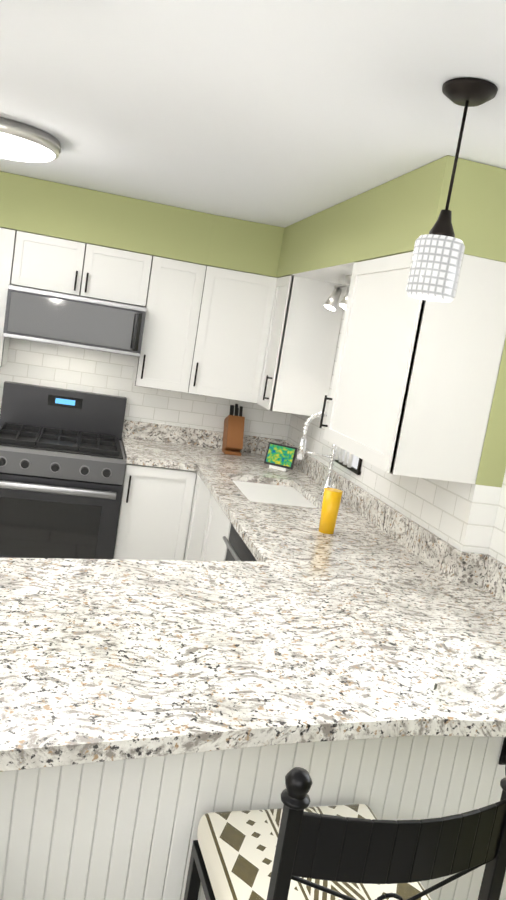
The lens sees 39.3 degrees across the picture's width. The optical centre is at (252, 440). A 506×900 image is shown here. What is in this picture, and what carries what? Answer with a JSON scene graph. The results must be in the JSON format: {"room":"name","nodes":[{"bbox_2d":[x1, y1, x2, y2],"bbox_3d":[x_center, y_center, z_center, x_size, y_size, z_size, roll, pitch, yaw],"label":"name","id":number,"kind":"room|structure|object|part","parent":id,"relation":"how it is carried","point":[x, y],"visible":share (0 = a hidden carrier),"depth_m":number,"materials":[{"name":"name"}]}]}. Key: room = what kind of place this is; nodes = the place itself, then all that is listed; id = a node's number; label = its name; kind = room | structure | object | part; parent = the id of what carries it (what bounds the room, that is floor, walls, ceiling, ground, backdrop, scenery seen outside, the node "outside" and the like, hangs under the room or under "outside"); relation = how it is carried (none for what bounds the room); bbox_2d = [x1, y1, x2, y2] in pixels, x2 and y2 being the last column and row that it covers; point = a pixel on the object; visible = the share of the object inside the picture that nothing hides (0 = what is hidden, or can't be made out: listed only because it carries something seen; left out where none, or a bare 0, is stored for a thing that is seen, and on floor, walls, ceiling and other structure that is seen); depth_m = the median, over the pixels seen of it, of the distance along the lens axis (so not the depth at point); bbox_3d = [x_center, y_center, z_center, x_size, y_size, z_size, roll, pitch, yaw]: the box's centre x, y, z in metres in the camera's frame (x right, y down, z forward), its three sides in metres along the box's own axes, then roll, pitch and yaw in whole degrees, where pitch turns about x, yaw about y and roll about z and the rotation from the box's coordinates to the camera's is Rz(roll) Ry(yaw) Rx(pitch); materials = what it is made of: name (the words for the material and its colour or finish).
{"room":"kitchen","nodes":[
{"label":"kitchen","id":0,"kind":"room"},
{"bbox_2d":[0,338,290,439],"bbox_3d":[-1.527,-0.328,4.090,4.030,2.255,0.100,7,8,-14],"label":"wall","id":1,"kind":"structure","parent":0,"point":[60,366],"depth_m":4.21,"materials":[{"name":"white tile"}]},
{"bbox_2d":[0,227,19,366],"bbox_3d":[-1.458,-0.784,3.820,0.300,0.718,0.289,7,8,-14],"label":"upper cabinet","id":2,"kind":"object","parent":1,"relation":"attached to","point":[8,237],"depth_m":3.70,"materials":[{"name":"white wood"}]},
{"bbox_2d":[12,231,151,306],"bbox_3d":[-0.938,-0.937,3.913,0.710,0.280,0.289,7,8,-14],"label":"upper cabinet","id":3,"kind":"object","parent":1,"relation":"attached to","point":[46,263],"depth_m":3.77,"materials":[{"name":"white wood"}]},
{"bbox_2d":[3,285,146,356],"bbox_3d":[-0.963,-0.649,3.870,0.706,0.268,0.456,7,8,-14],"label":"microwave","id":4,"kind":"object","parent":3,"relation":"attached to","point":[42,316],"visible":1,"depth_m":3.68,"materials":[{"name":"silver metal"}]},
{"bbox_2d":[0,404,283,455],"bbox_3d":[-0.790,-0.077,4.240,2.072,0.105,0.020,7,8,-14],"label":"backsplash","id":5,"kind":"structure","parent":1,"relation":"attached to","point":[138,430],"depth_m":4.33,"materials":[{"name":"white stone"}]},
{"bbox_2d":[132,255,195,391],"bbox_3d":[-0.460,-0.658,4.070,0.353,0.718,0.296,7,8,-14],"label":"upper cabinet","id":6,"kind":"object","parent":1,"relation":"attached to","point":[168,293],"depth_m":3.93,"materials":[{"name":"white wood"}]},
{"bbox_2d":[176,264,271,402],"bbox_3d":[-0.017,-0.596,4.138,0.761,0.718,0.382,7,8,-14],"label":"upper cabinet","id":7,"kind":"object","parent":1,"relation":"attached to","point":[226,309],"depth_m":3.98,"materials":[{"name":"white wood"}]},
{"bbox_2d":[0,0,505,227],"bbox_3d":[-0.579,-0.870,0.618,4.030,0.060,7.000,7,8,-14],"label":"ceiling","id":8,"kind":"structure","parent":0,"point":[282,113],"depth_m":1.90,"materials":[{"name":"white paint"}]},
{"bbox_2d":[0,117,60,161],"bbox_3d":[-0.973,-1.157,2.747,0.442,0.085,0.442,7,8,-14],"label":"flush ceiling light","id":9,"kind":"object","parent":8,"relation":"attached to","point":[19,141],"visible":1,"depth_m":2.65,"materials":[{"name":"white glass"}]},
{"bbox_2d":[0,155,505,487],"bbox_3d":[-0.430,-0.654,3.086,2.283,0.991,2.198,7,8,-14],"label":"wall","id":10,"kind":"structure","parent":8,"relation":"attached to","point":[395,216],"depth_m":3.42,"materials":[{"name":"green paint"}]},
{"bbox_2d":[324,275,351,310],"bbox_3d":[0.463,-0.686,3.308,0.109,0.157,0.544,7,8,-14],"label":"spotlights","id":11,"kind":"object","parent":10,"relation":"attached to","point":[331,303],"visible":0.35,"depth_m":3.49,"materials":[{"name":"silver metal"}]},
{"bbox_2d":[406,77,497,302],"bbox_3d":[0.457,-0.571,1.651,0.124,0.478,0.124,7,8,-14],"label":"pendant light","id":12,"kind":"object","parent":8,"relation":"hanging from","point":[436,262],"visible":1,"depth_m":1.62,"materials":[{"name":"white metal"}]},
{"bbox_2d":[287,287,505,584],"bbox_3d":[0.522,0.095,3.440,0.099,2.254,2.199,7,8,-14],"label":"wall","id":13,"kind":"structure","parent":0,"point":[461,517],"depth_m":2.64,"materials":[{"name":"tile"}]},
{"bbox_2d":[252,275,343,416],"bbox_3d":[0.241,-0.523,3.918,0.354,0.718,0.303,7,8,-14],"label":"upper cabinet","id":14,"kind":"object","parent":13,"relation":"attached to","point":[298,333],"depth_m":3.79,"materials":[{"name":"white wood"}]},
{"bbox_2d":[334,446,362,474],"bbox_3d":[0.492,-0.215,3.420,0.041,0.694,0.380,7,8,-14],"label":"window","id":15,"kind":"structure","parent":13,"relation":"in","point":[348,460],"depth_m":3.39,"materials":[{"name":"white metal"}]},
{"bbox_2d":[284,440,505,603],"bbox_3d":[0.529,0.272,3.275,0.119,0.105,2.538,7,8,-14],"label":"backsplash","id":16,"kind":"structure","parent":13,"relation":"attached to","point":[447,560],"depth_m":2.72,"materials":[{"name":"white stone"}]},
{"bbox_2d":[320,252,505,483],"bbox_3d":[0.568,-0.282,2.583,0.318,0.718,0.657,7,8,-14],"label":"upper cabinet","id":17,"kind":"object","parent":13,"relation":"attached to","point":[413,386],"depth_m":2.30,"materials":[{"name":"white wood"}]},
{"bbox_2d":[488,471,505,564],"bbox_3d":[1.138,0.501,1.259,0.120,2.255,6.800,7,8,-14],"label":"wall","id":18,"kind":"structure","parent":0,"point":[497,539],"depth_m":2.37,"materials":[{"name":"white tile"}]},
{"bbox_3d":[-0.945,1.394,0.937,4.030,0.060,7.000,7,8,-14],"label":"floor","id":19,"kind":"structure","parent":0,"visible":0},
{"bbox_2d":[0,381,126,558],"bbox_3d":[-1.095,0.331,3.863,0.686,1.165,0.728,7,8,-14],"label":"range","id":20,"kind":"object","parent":19,"relation":"on","point":[62,462],"visible":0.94,"depth_m":3.61,"materials":[{"name":"black metal"}]},
{"bbox_2d":[114,444,195,551],"bbox_3d":[-0.599,0.526,4.052,0.397,0.889,0.672,7,8,-14],"label":"base cabinet","id":21,"kind":"object","parent":19,"relation":"on","point":[149,511],"depth_m":3.75,"materials":[{"name":"white wood"}]},
{"bbox_2d":[121,436,195,467],"bbox_3d":[-0.546,0.068,4.006,0.367,0.036,0.628,7,8,-14],"label":"countertop","id":22,"kind":"structure","parent":21,"relation":"on","point":[142,451],"depth_m":3.90,"materials":[{"name":"white stone"}]},
{"bbox_2d":[184,444,439,575],"bbox_3d":[0.117,0.261,3.396,0.657,0.036,2.158,7,8,-14],"label":"countertop","id":23,"kind":"structure","parent":21,"relation":"on","point":[289,532],"depth_m":2.83,"materials":[{"name":"white stone"}]},
{"bbox_2d":[222,404,244,455],"bbox_3d":[-0.114,-0.073,4.283,0.100,0.297,0.184,7,8,-14],"label":"knife block","id":24,"kind":"object","parent":23,"relation":"on","point":[233,435],"visible":0.98,"depth_m":4.24,"materials":[{"name":"brown wood"}]},
{"bbox_2d":[232,476,319,507],"bbox_3d":[0.081,0.351,3.436,0.394,0.186,0.604,7,8,-14],"label":"sink","id":25,"kind":"object","parent":23,"relation":"in","point":[268,490],"depth_m":3.53,"materials":[{"name":"white ceramic"}]},
{"bbox_2d":[264,442,297,471],"bbox_3d":[0.160,0.091,4.005,0.170,0.140,0.077,12,8,21],"label":"smart display","id":26,"kind":"object","parent":23,"relation":"on","point":[279,457],"visible":1,"depth_m":3.98,"materials":[{"name":"multicoloured glass"}]},
{"bbox_2d":[296,411,336,497],"bbox_3d":[0.317,0.068,3.358,0.208,0.412,0.115,7,8,-14],"label":"sink faucet","id":27,"kind":"object","parent":23,"relation":"on","point":[301,452],"visible":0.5,"depth_m":3.36,"materials":[{"name":"silver metal"}]},
{"bbox_2d":[318,487,342,533],"bbox_3d":[0.299,0.273,2.762,0.072,0.170,0.072,7,8,-14],"label":"tumbler","id":28,"kind":"object","parent":23,"relation":"on","point":[330,506],"visible":1,"depth_m":2.74,"materials":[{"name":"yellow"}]},
{"bbox_2d":[176,472,211,555],"bbox_3d":[-0.027,0.672,3.670,0.701,0.889,0.514,7,8,-14],"label":"base cabinet","id":29,"kind":"object","parent":19,"relation":"on","point":[194,506],"depth_m":3.75,"materials":[{"name":"white wood"}]},
{"bbox_2d":[200,496,227,555],"bbox_3d":[0.092,0.747,3.272,0.647,0.889,0.563,7,8,-14],"label":"base cabinet","id":30,"kind":"object","parent":19,"relation":"on","point":[216,528],"depth_m":3.19,"materials":[{"name":"white wood"}]},
{"bbox_2d":[224,520,255,559],"bbox_3d":[0.226,0.850,2.693,0.647,0.889,0.643,7,8,-14],"label":"dishwasher","id":31,"kind":"object","parent":19,"relation":"on","point":[235,544],"depth_m":2.70,"materials":[{"name":"black metal"}]},
{"bbox_2d":[0,737,505,899],"bbox_3d":[-0.284,0.920,1.613,2.337,0.889,0.611,7,8,-14],"label":"beadboard panel","id":32,"kind":"object","parent":19,"relation":"on","point":[52,847],"depth_m":1.36,"materials":[{"name":"white wood"}]},
{"bbox_2d":[0,548,505,795],"bbox_3d":[-0.247,0.448,1.650,2.362,0.036,1.098,7,8,-14],"label":"countertop","id":33,"kind":"structure","parent":32,"relation":"on","point":[136,672],"depth_m":1.52,"materials":[{"name":"white stone"}]},
{"bbox_3d":[0.580,0.676,1.542,0.026,0.115,0.085,7,8,-14],"label":"counter bracket","id":34,"kind":"part","parent":32,"relation":"part of","materials":[{"name":"black metal"}]},
{"bbox_2d":[184,765,505,899],"bbox_3d":[0.103,0.951,1.250,0.402,1.051,0.414,7,8,-18],"label":"bar stool","id":35,"kind":"object","parent":19,"relation":"on","point":[295,847],"visible":1,"depth_m":1.03,"materials":[{"name":"black metal"}]},
{"bbox_3d":[0.111,0.784,1.265,0.368,0.064,0.330,7,8,-18],"label":"seat","id":36,"kind":"part","parent":35,"relation":"part of","materials":[{"name":"fabric"}]}
]}

